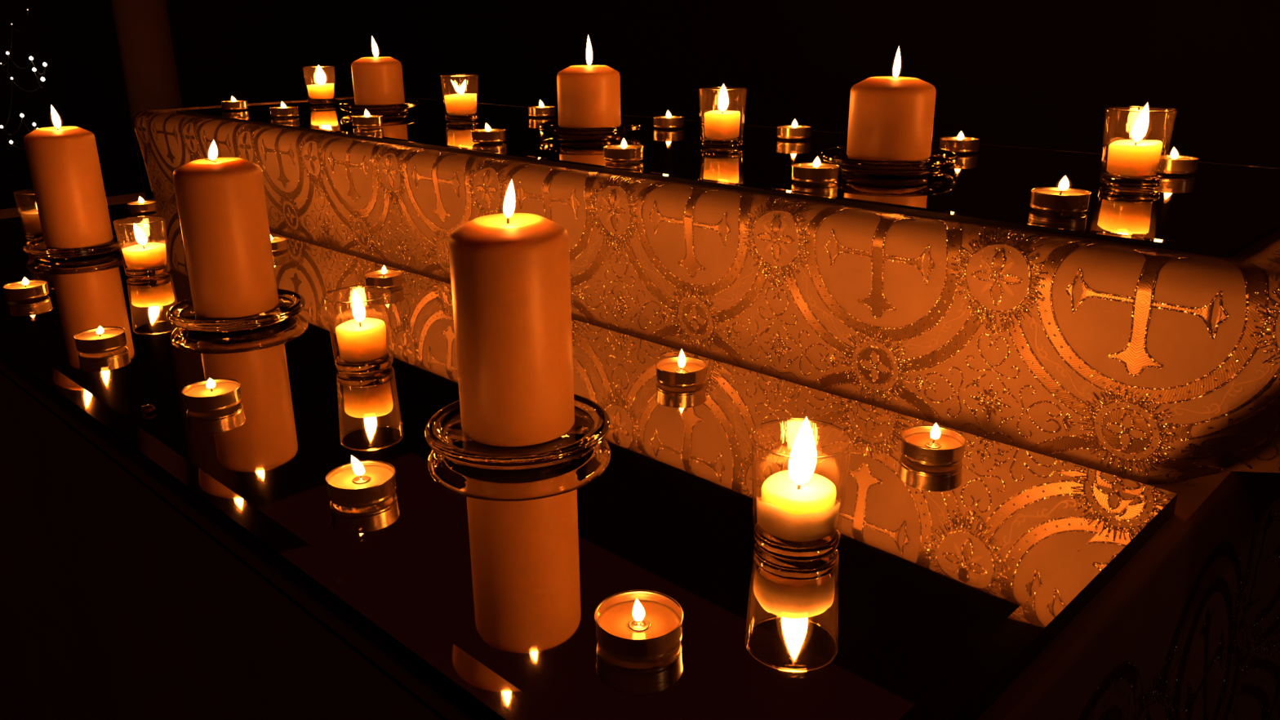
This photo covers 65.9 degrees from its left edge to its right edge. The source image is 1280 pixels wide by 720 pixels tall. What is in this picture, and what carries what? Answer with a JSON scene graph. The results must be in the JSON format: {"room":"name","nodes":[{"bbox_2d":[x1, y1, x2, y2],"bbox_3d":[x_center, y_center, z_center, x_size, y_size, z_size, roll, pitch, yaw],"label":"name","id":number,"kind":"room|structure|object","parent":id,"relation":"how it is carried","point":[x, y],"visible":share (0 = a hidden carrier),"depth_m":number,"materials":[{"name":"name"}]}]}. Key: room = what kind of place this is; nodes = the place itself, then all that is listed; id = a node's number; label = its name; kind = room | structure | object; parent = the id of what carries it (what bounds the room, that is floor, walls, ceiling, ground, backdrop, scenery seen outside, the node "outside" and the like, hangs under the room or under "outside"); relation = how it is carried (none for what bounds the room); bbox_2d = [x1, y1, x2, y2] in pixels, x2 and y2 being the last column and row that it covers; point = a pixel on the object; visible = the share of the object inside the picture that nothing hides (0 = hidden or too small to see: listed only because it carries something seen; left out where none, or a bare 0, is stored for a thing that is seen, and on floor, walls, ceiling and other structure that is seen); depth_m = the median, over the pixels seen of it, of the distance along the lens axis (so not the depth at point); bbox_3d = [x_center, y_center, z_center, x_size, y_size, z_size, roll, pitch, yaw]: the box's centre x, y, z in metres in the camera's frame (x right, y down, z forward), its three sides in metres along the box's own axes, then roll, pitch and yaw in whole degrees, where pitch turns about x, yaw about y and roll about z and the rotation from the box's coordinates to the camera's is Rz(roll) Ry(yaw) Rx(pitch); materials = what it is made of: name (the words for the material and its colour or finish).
{"room":"church","nodes":[
{"label":"church","id":0,"kind":"room"},
{"bbox_2d":[0,0,375,208],"bbox_3d":[-4.714,-2.231,4.049,0.100,4.000,8.000,17,26,41],"label":"wall","id":1,"kind":"structure","parent":0,"point":[251,51],"depth_m":6.06,"materials":[{"name":"brown paint"}]},
{"bbox_2d":[308,613,448,719],"bbox_3d":[-0.374,0.561,2.056,15.000,0.050,10.000,17,26,41],"label":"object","id":2,"kind":"structure","parent":0,"point":[338,636],"depth_m":1.89,"materials":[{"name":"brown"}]},
{"bbox_2d":[0,10,71,209],"bbox_3d":[-2.450,-1.075,3.404,1.076,2.201,1.057,17,26,41],"label":"fir tree","id":3,"kind":"object","parent":2,"relation":"on","point":[2,195],"visible":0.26,"depth_m":3.58,"materials":[{"name":"brown plant"}]},
{"bbox_2d":[0,8,47,149],"bbox_3d":[-1.775,-0.810,2.857,0.146,0.386,0.187,-8,20,-20],"label":"string lights","id":4,"kind":"object","parent":3,"relation":"on","point":[31,58],"visible":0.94,"depth_m":2.85,"materials":[{"name":"black"}]},
{"bbox_2d":[111,0,182,192],"bbox_3d":[-1.785,-1.938,3.282,0.266,3.900,0.266,17,26,41],"label":"column","id":5,"kind":"structure","parent":2,"relation":"on","point":[143,28],"depth_m":3.51,"materials":[{"name":"beige paint"}]},
{"bbox_2d":[0,192,1279,719],"bbox_3d":[-0.228,0.331,1.248,1.653,0.905,0.903,17,26,41],"label":"tablecloth","id":6,"kind":"object","parent":2,"relation":"on","point":[120,599],"visible":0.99,"depth_m":0.61,"materials":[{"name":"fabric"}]},
{"bbox_2d":[0,199,1177,719],"bbox_3d":[-0.348,-0.034,0.901,1.440,0.013,0.378,17,26,41],"label":"table top","id":7,"kind":"object","parent":6,"relation":"on","point":[940,586],"visible":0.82,"depth_m":0.54,"materials":[{"name":"black"}]},
{"bbox_2d":[2,277,48,300],"bbox_3d":[-0.602,-0.072,0.968,0.038,0.020,0.038,17,26,41],"label":"tealight","id":8,"kind":"object","parent":7,"relation":"on","point":[25,289],"visible":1,"depth_m":0.96,"materials":[{"name":"silver metal"}]},
{"bbox_2d":[13,188,43,239],"bbox_3d":[-0.745,-0.181,1.229,0.049,0.058,0.049,17,26,41],"label":"glass","id":9,"kind":"object","parent":7,"relation":"on","point":[28,236],"visible":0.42,"depth_m":1.22,"materials":[{"name":"clear glass"}]},
{"bbox_2d":[20,203,42,233],"bbox_3d":[-0.745,-0.179,1.229,0.043,0.038,0.043,17,26,41],"label":"votive candle","id":10,"kind":"object","parent":9,"relation":"in","point":[30,218],"visible":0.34,"depth_m":1.21,"materials":[{"name":"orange wax"}]},
{"bbox_2d":[22,230,134,257],"bbox_3d":[-0.660,-0.137,1.166,0.117,0.013,0.117,17,26,41],"label":"glass plate","id":11,"kind":"object","parent":7,"relation":"on","point":[37,246],"visible":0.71,"depth_m":1.13,"materials":[{"name":"clear glass"}]},
{"bbox_2d":[23,105,113,248],"bbox_3d":[-0.661,-0.214,1.139,0.071,0.159,0.071,17,26,41],"label":"pillar candle","id":12,"kind":"object","parent":11,"relation":"on","point":[64,162],"visible":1,"depth_m":1.12,"materials":[{"name":"brown wax"}]},
{"bbox_2d":[73,325,126,353],"bbox_3d":[-0.444,-0.020,0.813,0.038,0.019,0.038,17,26,41],"label":"tealight","id":13,"kind":"object","parent":7,"relation":"on","point":[99,340],"visible":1,"depth_m":0.81,"materials":[{"name":"silver metal"}]},
{"bbox_2d":[126,196,156,213],"bbox_3d":[-0.709,-0.223,1.405,0.038,0.021,0.038,17,26,41],"label":"tealight","id":14,"kind":"object","parent":7,"relation":"on","point":[142,206],"visible":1,"depth_m":1.40,"materials":[{"name":"silver metal"}]},
{"bbox_2d":[113,215,170,277],"bbox_3d":[-0.526,-0.120,1.047,0.049,0.058,0.049,17,26,41],"label":"glass","id":15,"kind":"object","parent":7,"relation":"on","point":[165,268],"visible":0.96,"depth_m":1.04,"materials":[{"name":"clear glass"}]},
{"bbox_2d":[122,224,166,269],"bbox_3d":[-0.525,-0.123,1.046,0.042,0.047,0.042,17,26,41],"label":"votive candle","id":16,"kind":"object","parent":15,"relation":"in","point":[144,255],"visible":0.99,"depth_m":1.04,"materials":[{"name":"beige wax"}]},
{"bbox_2d":[140,404,155,412],"bbox_3d":[-0.340,0.033,0.682,0.009,0.003,0.009,17,26,41],"label":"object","id":17,"kind":"object","parent":7,"relation":"on","point":[146,408],"visible":1,"depth_m":0.68,"materials":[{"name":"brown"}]},
{"bbox_2d":[182,377,241,413],"bbox_3d":[-0.299,0.021,0.690,0.038,0.020,0.038,17,26,41],"label":"tealight","id":18,"kind":"object","parent":7,"relation":"on","point":[210,395],"visible":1,"depth_m":0.69,"materials":[{"name":"silver metal"}]},
{"bbox_2d":[166,288,305,332],"bbox_3d":[-0.363,-0.045,0.892,0.117,0.013,0.117,17,26,41],"label":"glass plate","id":19,"kind":"object","parent":7,"relation":"on","point":[182,314],"visible":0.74,"depth_m":0.86,"materials":[{"name":"clear glass"}]},
{"bbox_2d":[173,140,279,318],"bbox_3d":[-0.364,-0.118,0.867,0.071,0.150,0.071,17,26,41],"label":"pillar candle","id":20,"kind":"object","parent":19,"relation":"on","point":[221,202],"visible":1,"depth_m":0.84,"materials":[{"name":"brown wax"}]},
{"bbox_2d":[270,235,287,252],"bbox_3d":[-0.434,-0.139,1.158,0.038,0.020,0.038,17,26,41],"label":"tealight","id":21,"kind":"object","parent":7,"relation":"on","point":[278,243],"visible":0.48,"depth_m":1.15,"materials":[{"name":"silver metal"}]},
{"bbox_2d":[323,285,393,373],"bbox_3d":[-0.214,-0.023,0.757,0.049,0.058,0.049,17,26,41],"label":"glass","id":22,"kind":"object","parent":7,"relation":"on","point":[384,362],"visible":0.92,"depth_m":0.75,"materials":[{"name":"clear glass"}]},
{"bbox_2d":[335,290,386,361],"bbox_3d":[-0.214,-0.029,0.755,0.037,0.054,0.037,17,26,41],"label":"votive candle","id":23,"kind":"object","parent":22,"relation":"in","point":[359,339],"visible":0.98,"depth_m":0.75,"materials":[{"name":"beige wax"}]},
{"bbox_2d":[325,455,395,507],"bbox_3d":[-0.157,0.064,0.555,0.038,0.024,0.038,17,26,41],"label":"tealight","id":24,"kind":"object","parent":7,"relation":"on","point":[356,483],"visible":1,"depth_m":0.55,"materials":[{"name":"silver metal"}]},
{"bbox_2d":[364,265,403,288],"bbox_3d":[-0.259,-0.086,0.998,0.038,0.021,0.038,17,26,41],"label":"tealight","id":25,"kind":"object","parent":7,"relation":"on","point":[387,278],"visible":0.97,"depth_m":0.99,"materials":[{"name":"silver metal"}]},
{"bbox_2d":[424,394,610,469],"bbox_3d":[-0.077,0.044,0.628,0.117,0.013,0.117,17,26,41],"label":"glass plate","id":26,"kind":"object","parent":7,"relation":"on","point":[444,433],"visible":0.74,"depth_m":0.60,"materials":[{"name":"clear glass"}]},
{"bbox_2d":[448,179,574,446],"bbox_3d":[-0.078,-0.033,0.602,0.071,0.157,0.071,17,26,41],"label":"pillar candle","id":27,"kind":"object","parent":26,"relation":"on","point":[510,275],"visible":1,"depth_m":0.58,"materials":[{"name":"brown wax"}]},
{"bbox_2d":[594,589,683,662],"bbox_3d":[-0.001,0.110,0.423,0.038,0.020,0.038,17,26,41],"label":"tealight","id":28,"kind":"object","parent":7,"relation":"on","point":[637,625],"visible":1,"depth_m":0.42,"materials":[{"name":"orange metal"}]},
{"bbox_2d":[655,349,706,387],"bbox_3d":[0.030,0.003,0.728,0.038,0.025,0.038,17,26,41],"label":"tealight","id":29,"kind":"object","parent":7,"relation":"on","point":[682,371],"visible":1,"depth_m":0.72,"materials":[{"name":"silver metal"}]},
{"bbox_2d":[751,417,852,560],"bbox_3d":[0.079,0.065,0.495,0.049,0.058,0.049,17,26,41],"label":"glass","id":30,"kind":"object","parent":7,"relation":"on","point":[773,545],"visible":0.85,"depth_m":0.49,"materials":[{"name":"clear glass"}]},
{"bbox_2d":[756,417,839,542],"bbox_3d":[0.079,0.055,0.491,0.042,0.062,0.042,17,26,41],"label":"votive candle","id":31,"kind":"object","parent":30,"relation":"in","point":[797,504],"visible":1,"depth_m":0.48,"materials":[{"name":"beige wax"}]},
{"bbox_2d":[901,422,966,466],"bbox_3d":[0.178,0.047,0.599,0.038,0.022,0.038,17,26,41],"label":"tealight","id":32,"kind":"object","parent":7,"relation":"on","point":[932,446],"visible":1,"depth_m":0.60,"materials":[{"name":"silver metal"}]},
{"bbox_2d":[133,96,1279,484],"bbox_3d":[-0.017,-0.179,1.116,1.755,0.143,0.413,17,26,41],"label":"cloth","id":33,"kind":"object","parent":6,"relation":"on","point":[1147,365],"visible":0.67,"depth_m":0.69,"materials":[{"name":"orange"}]},
{"bbox_2d":[175,97,1279,257],"bbox_3d":[-0.055,-0.262,1.150,1.432,0.004,0.378,17,26,41],"label":"shelf top","id":34,"kind":"object","parent":33,"relation":"on","point":[1218,209],"visible":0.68,"depth_m":0.83,"materials":[{"name":"black"}]},
{"bbox_2d":[220,96,247,110],"bbox_3d":[-0.619,-0.393,1.505,0.038,0.020,0.038,17,26,41],"label":"tealight","id":35,"kind":"object","parent":34,"relation":"on","point":[233,104],"visible":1,"depth_m":1.49,"materials":[{"name":"silver metal"}]},
{"bbox_2d":[269,101,298,116],"bbox_3d":[-0.499,-0.353,1.385,0.038,0.021,0.038,17,26,41],"label":"tealight","id":36,"kind":"object","parent":34,"relation":"on","point":[282,110],"visible":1,"depth_m":1.37,"materials":[{"name":"silver metal"}]},
{"bbox_2d":[269,106,298,116],"bbox_3d":[-0.499,-0.349,1.387,0.038,0.012,0.038,17,26,41],"label":"cup","id":37,"kind":"object","parent":36,"relation":"attached to","point":[281,111],"depth_m":1.37,"materials":[{"name":"silver metal"}]},
{"bbox_2d":[302,65,336,104],"bbox_3d":[-0.514,-0.443,1.591,0.049,0.058,0.049,17,26,41],"label":"glass","id":38,"kind":"object","parent":34,"relation":"on","point":[331,100],"visible":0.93,"depth_m":1.58,"materials":[{"name":"clear glass"}]},
{"bbox_2d":[306,65,334,98],"bbox_3d":[-0.514,-0.449,1.589,0.042,0.053,0.042,17,26,41],"label":"votive candle","id":39,"kind":"object","parent":38,"relation":"in","point":[322,90],"visible":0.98,"depth_m":1.58,"materials":[{"name":"beige wax"}]},
{"bbox_2d":[351,109,382,127],"bbox_3d":[-0.344,-0.306,1.246,0.038,0.021,0.038,17,26,41],"label":"tealight","id":40,"kind":"object","parent":34,"relation":"on","point":[366,120],"visible":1,"depth_m":1.24,"materials":[{"name":"silver metal"}]},
{"bbox_2d":[351,115,382,127],"bbox_3d":[-0.344,-0.302,1.248,0.038,0.012,0.038,17,26,41],"label":"cup","id":41,"kind":"object","parent":40,"relation":"attached to","point":[360,121],"depth_m":1.23,"materials":[{"name":"silver metal"}]},
{"bbox_2d":[338,99,421,113],"bbox_3d":[-0.382,-0.373,1.452,0.117,0.013,0.117,17,26,41],"label":"glass plate","id":42,"kind":"object","parent":34,"relation":"on","point":[410,104],"visible":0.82,"depth_m":1.41,"materials":[{"name":"clear glass"}]},
{"bbox_2d":[351,36,404,105],"bbox_3d":[-0.382,-0.421,1.436,0.071,0.098,0.071,17,26,41],"label":"pillar candle","id":43,"kind":"object","parent":42,"relation":"on","point":[376,80],"visible":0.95,"depth_m":1.41,"materials":[{"name":"brown wax"}]},
{"bbox_2d":[440,74,478,121],"bbox_3d":[-0.236,-0.346,1.302,0.049,0.058,0.049,17,26,41],"label":"glass","id":44,"kind":"object","parent":34,"relation":"on","point":[473,117],"visible":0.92,"depth_m":1.29,"materials":[{"name":"clear glass"}]},
{"bbox_2d":[444,80,476,115],"bbox_3d":[-0.236,-0.347,1.302,0.042,0.045,0.042,17,26,41],"label":"votive candle","id":45,"kind":"object","parent":44,"relation":"in","point":[461,103],"visible":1,"depth_m":1.29,"materials":[{"name":"beige wax"}]},
{"bbox_2d":[471,122,506,142],"bbox_3d":[-0.165,-0.249,1.076,0.038,0.020,0.038,17,26,41],"label":"tealight","id":46,"kind":"object","parent":34,"relation":"on","point":[486,135],"visible":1,"depth_m":1.06,"materials":[{"name":"silver metal"}]},
{"bbox_2d":[527,99,555,116],"bbox_3d":[-0.136,-0.348,1.361,0.038,0.022,0.038,17,26,41],"label":"tealight","id":47,"kind":"object","parent":34,"relation":"on","point":[542,110],"visible":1,"depth_m":1.35,"materials":[{"name":"silver metal"}]},
{"bbox_2d":[527,105,555,116],"bbox_3d":[-0.135,-0.343,1.362,0.038,0.012,0.038,17,26,41],"label":"cup","id":48,"kind":"object","parent":47,"relation":"attached to","point":[540,110],"depth_m":1.35,"materials":[{"name":"silver metal"}]},
{"bbox_2d":[538,119,640,138],"bbox_3d":[-0.057,-0.265,1.131,0.117,0.013,0.117,17,26,41],"label":"glass plate","id":49,"kind":"object","parent":34,"relation":"on","point":[552,128],"visible":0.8,"depth_m":1.09,"materials":[{"name":"clear glass"}]},
{"bbox_2d":[556,35,621,128],"bbox_3d":[-0.058,-0.315,1.114,0.071,0.102,0.071,17,26,41],"label":"pillar candle","id":50,"kind":"object","parent":49,"relation":"on","point":[588,96],"visible":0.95,"depth_m":1.09,"materials":[{"name":"brown wax"}]},
{"bbox_2d":[603,138,644,161],"bbox_3d":[-0.015,-0.198,0.926,0.038,0.020,0.038,17,26,41],"label":"tealight","id":51,"kind":"object","parent":34,"relation":"on","point":[624,152],"visible":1,"depth_m":0.91,"materials":[{"name":"silver metal"}]},
{"bbox_2d":[653,110,684,128],"bbox_3d":[0.035,-0.295,1.204,0.038,0.021,0.038,17,26,41],"label":"tealight","id":52,"kind":"object","parent":34,"relation":"on","point":[668,121],"visible":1,"depth_m":1.19,"materials":[{"name":"silver metal"}]},
{"bbox_2d":[653,115,684,128],"bbox_3d":[0.035,-0.290,1.206,0.038,0.012,0.038,17,26,41],"label":"cup","id":53,"kind":"object","parent":52,"relation":"on","point":[659,122],"depth_m":1.19,"materials":[{"name":"silver metal"}]},
{"bbox_2d":[698,86,746,147],"bbox_3d":[0.085,-0.250,1.015,0.049,0.058,0.049,17,26,41],"label":"glass","id":54,"kind":"object","parent":34,"relation":"on","point":[707,142],"visible":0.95,"depth_m":1.01,"materials":[{"name":"clear glass"}]},
{"bbox_2d":[704,84,740,138],"bbox_3d":[0.085,-0.256,1.013,0.037,0.056,0.037,17,26,41],"label":"votive candle","id":55,"kind":"object","parent":54,"relation":"in","point":[722,123],"visible":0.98,"depth_m":1.00,"materials":[{"name":"beige wax"}]},
{"bbox_2d":[777,119,811,139],"bbox_3d":[0.170,-0.255,1.086,0.038,0.021,0.038,17,26,41],"label":"tealight","id":56,"kind":"object","parent":34,"relation":"on","point":[793,131],"visible":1,"depth_m":1.07,"materials":[{"name":"silver metal"}]},
{"bbox_2d":[791,155,839,183],"bbox_3d":[0.142,-0.155,0.798,0.038,0.020,0.038,17,26,41],"label":"tealight","id":57,"kind":"object","parent":34,"relation":"on","point":[815,172],"visible":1,"depth_m":0.79,"materials":[{"name":"silver metal"}]},
{"bbox_2d":[820,146,957,174],"bbox_3d":[0.217,-0.175,0.864,0.117,0.013,0.117,17,26,41],"label":"glass plate","id":58,"kind":"object","parent":34,"relation":"on","point":[940,159],"visible":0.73,"depth_m":0.82,"materials":[{"name":"clear glass"}]},
{"bbox_2d":[846,46,936,160],"bbox_3d":[0.216,-0.222,0.848,0.071,0.094,0.071,17,26,41],"label":"pillar candle","id":59,"kind":"object","parent":58,"relation":"on","point":[891,118],"visible":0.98,"depth_m":0.82,"materials":[{"name":"brown wax"}]},
{"bbox_2d":[939,130,980,152],"bbox_3d":[0.313,-0.215,0.969,0.038,0.020,0.038,17,26,41],"label":"tealight","id":60,"kind":"object","parent":34,"relation":"on","point":[959,144],"visible":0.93,"depth_m":0.96,"materials":[{"name":"silver metal"}]},
{"bbox_2d":[1030,175,1091,213],"bbox_3d":[0.286,-0.115,0.671,0.038,0.023,0.038,17,26,41],"label":"tealight","id":61,"kind":"object","parent":34,"relation":"on","point":[1062,198],"visible":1,"depth_m":0.66,"materials":[{"name":"silver metal"}]},
{"bbox_2d":[1030,186,1091,213],"bbox_3d":[0.286,-0.109,0.673,0.038,0.012,0.038,17,26,41],"label":"cup","id":62,"kind":"object","parent":61,"relation":"on","point":[1050,199],"depth_m":0.66,"materials":[{"name":"silver metal"}]},
{"bbox_2d":[1099,105,1177,188],"bbox_3d":[0.380,-0.164,0.759,0.049,0.058,0.049,17,26,41],"label":"glass","id":63,"kind":"object","parent":34,"relation":"on","point":[1105,178],"visible":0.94,"depth_m":0.75,"materials":[{"name":"clear glass"}]},
{"bbox_2d":[1106,102,1163,176],"bbox_3d":[0.380,-0.170,0.756,0.037,0.055,0.037,17,26,41],"label":"votive candle","id":64,"kind":"object","parent":63,"relation":"in","point":[1135,157],"visible":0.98,"depth_m":0.75,"materials":[{"name":"beige wax"}]},
{"bbox_2d":[1156,146,1199,174],"bbox_3d":[0.447,-0.169,0.828,0.038,0.021,0.038,17,26,41],"label":"tealight","id":65,"kind":"object","parent":34,"relation":"on","point":[1175,164],"visible":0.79,"depth_m":0.81,"materials":[{"name":"silver metal"}]},
{"bbox_2d":[371,0,1279,168],"bbox_3d":[1.732,-2.082,3.465,15.000,4.000,0.100,17,26,41],"label":"wall","id":66,"kind":"structure","parent":0,"point":[1042,74],"depth_m":4.24,"materials":[{"name":"brown paint"}]}
]}

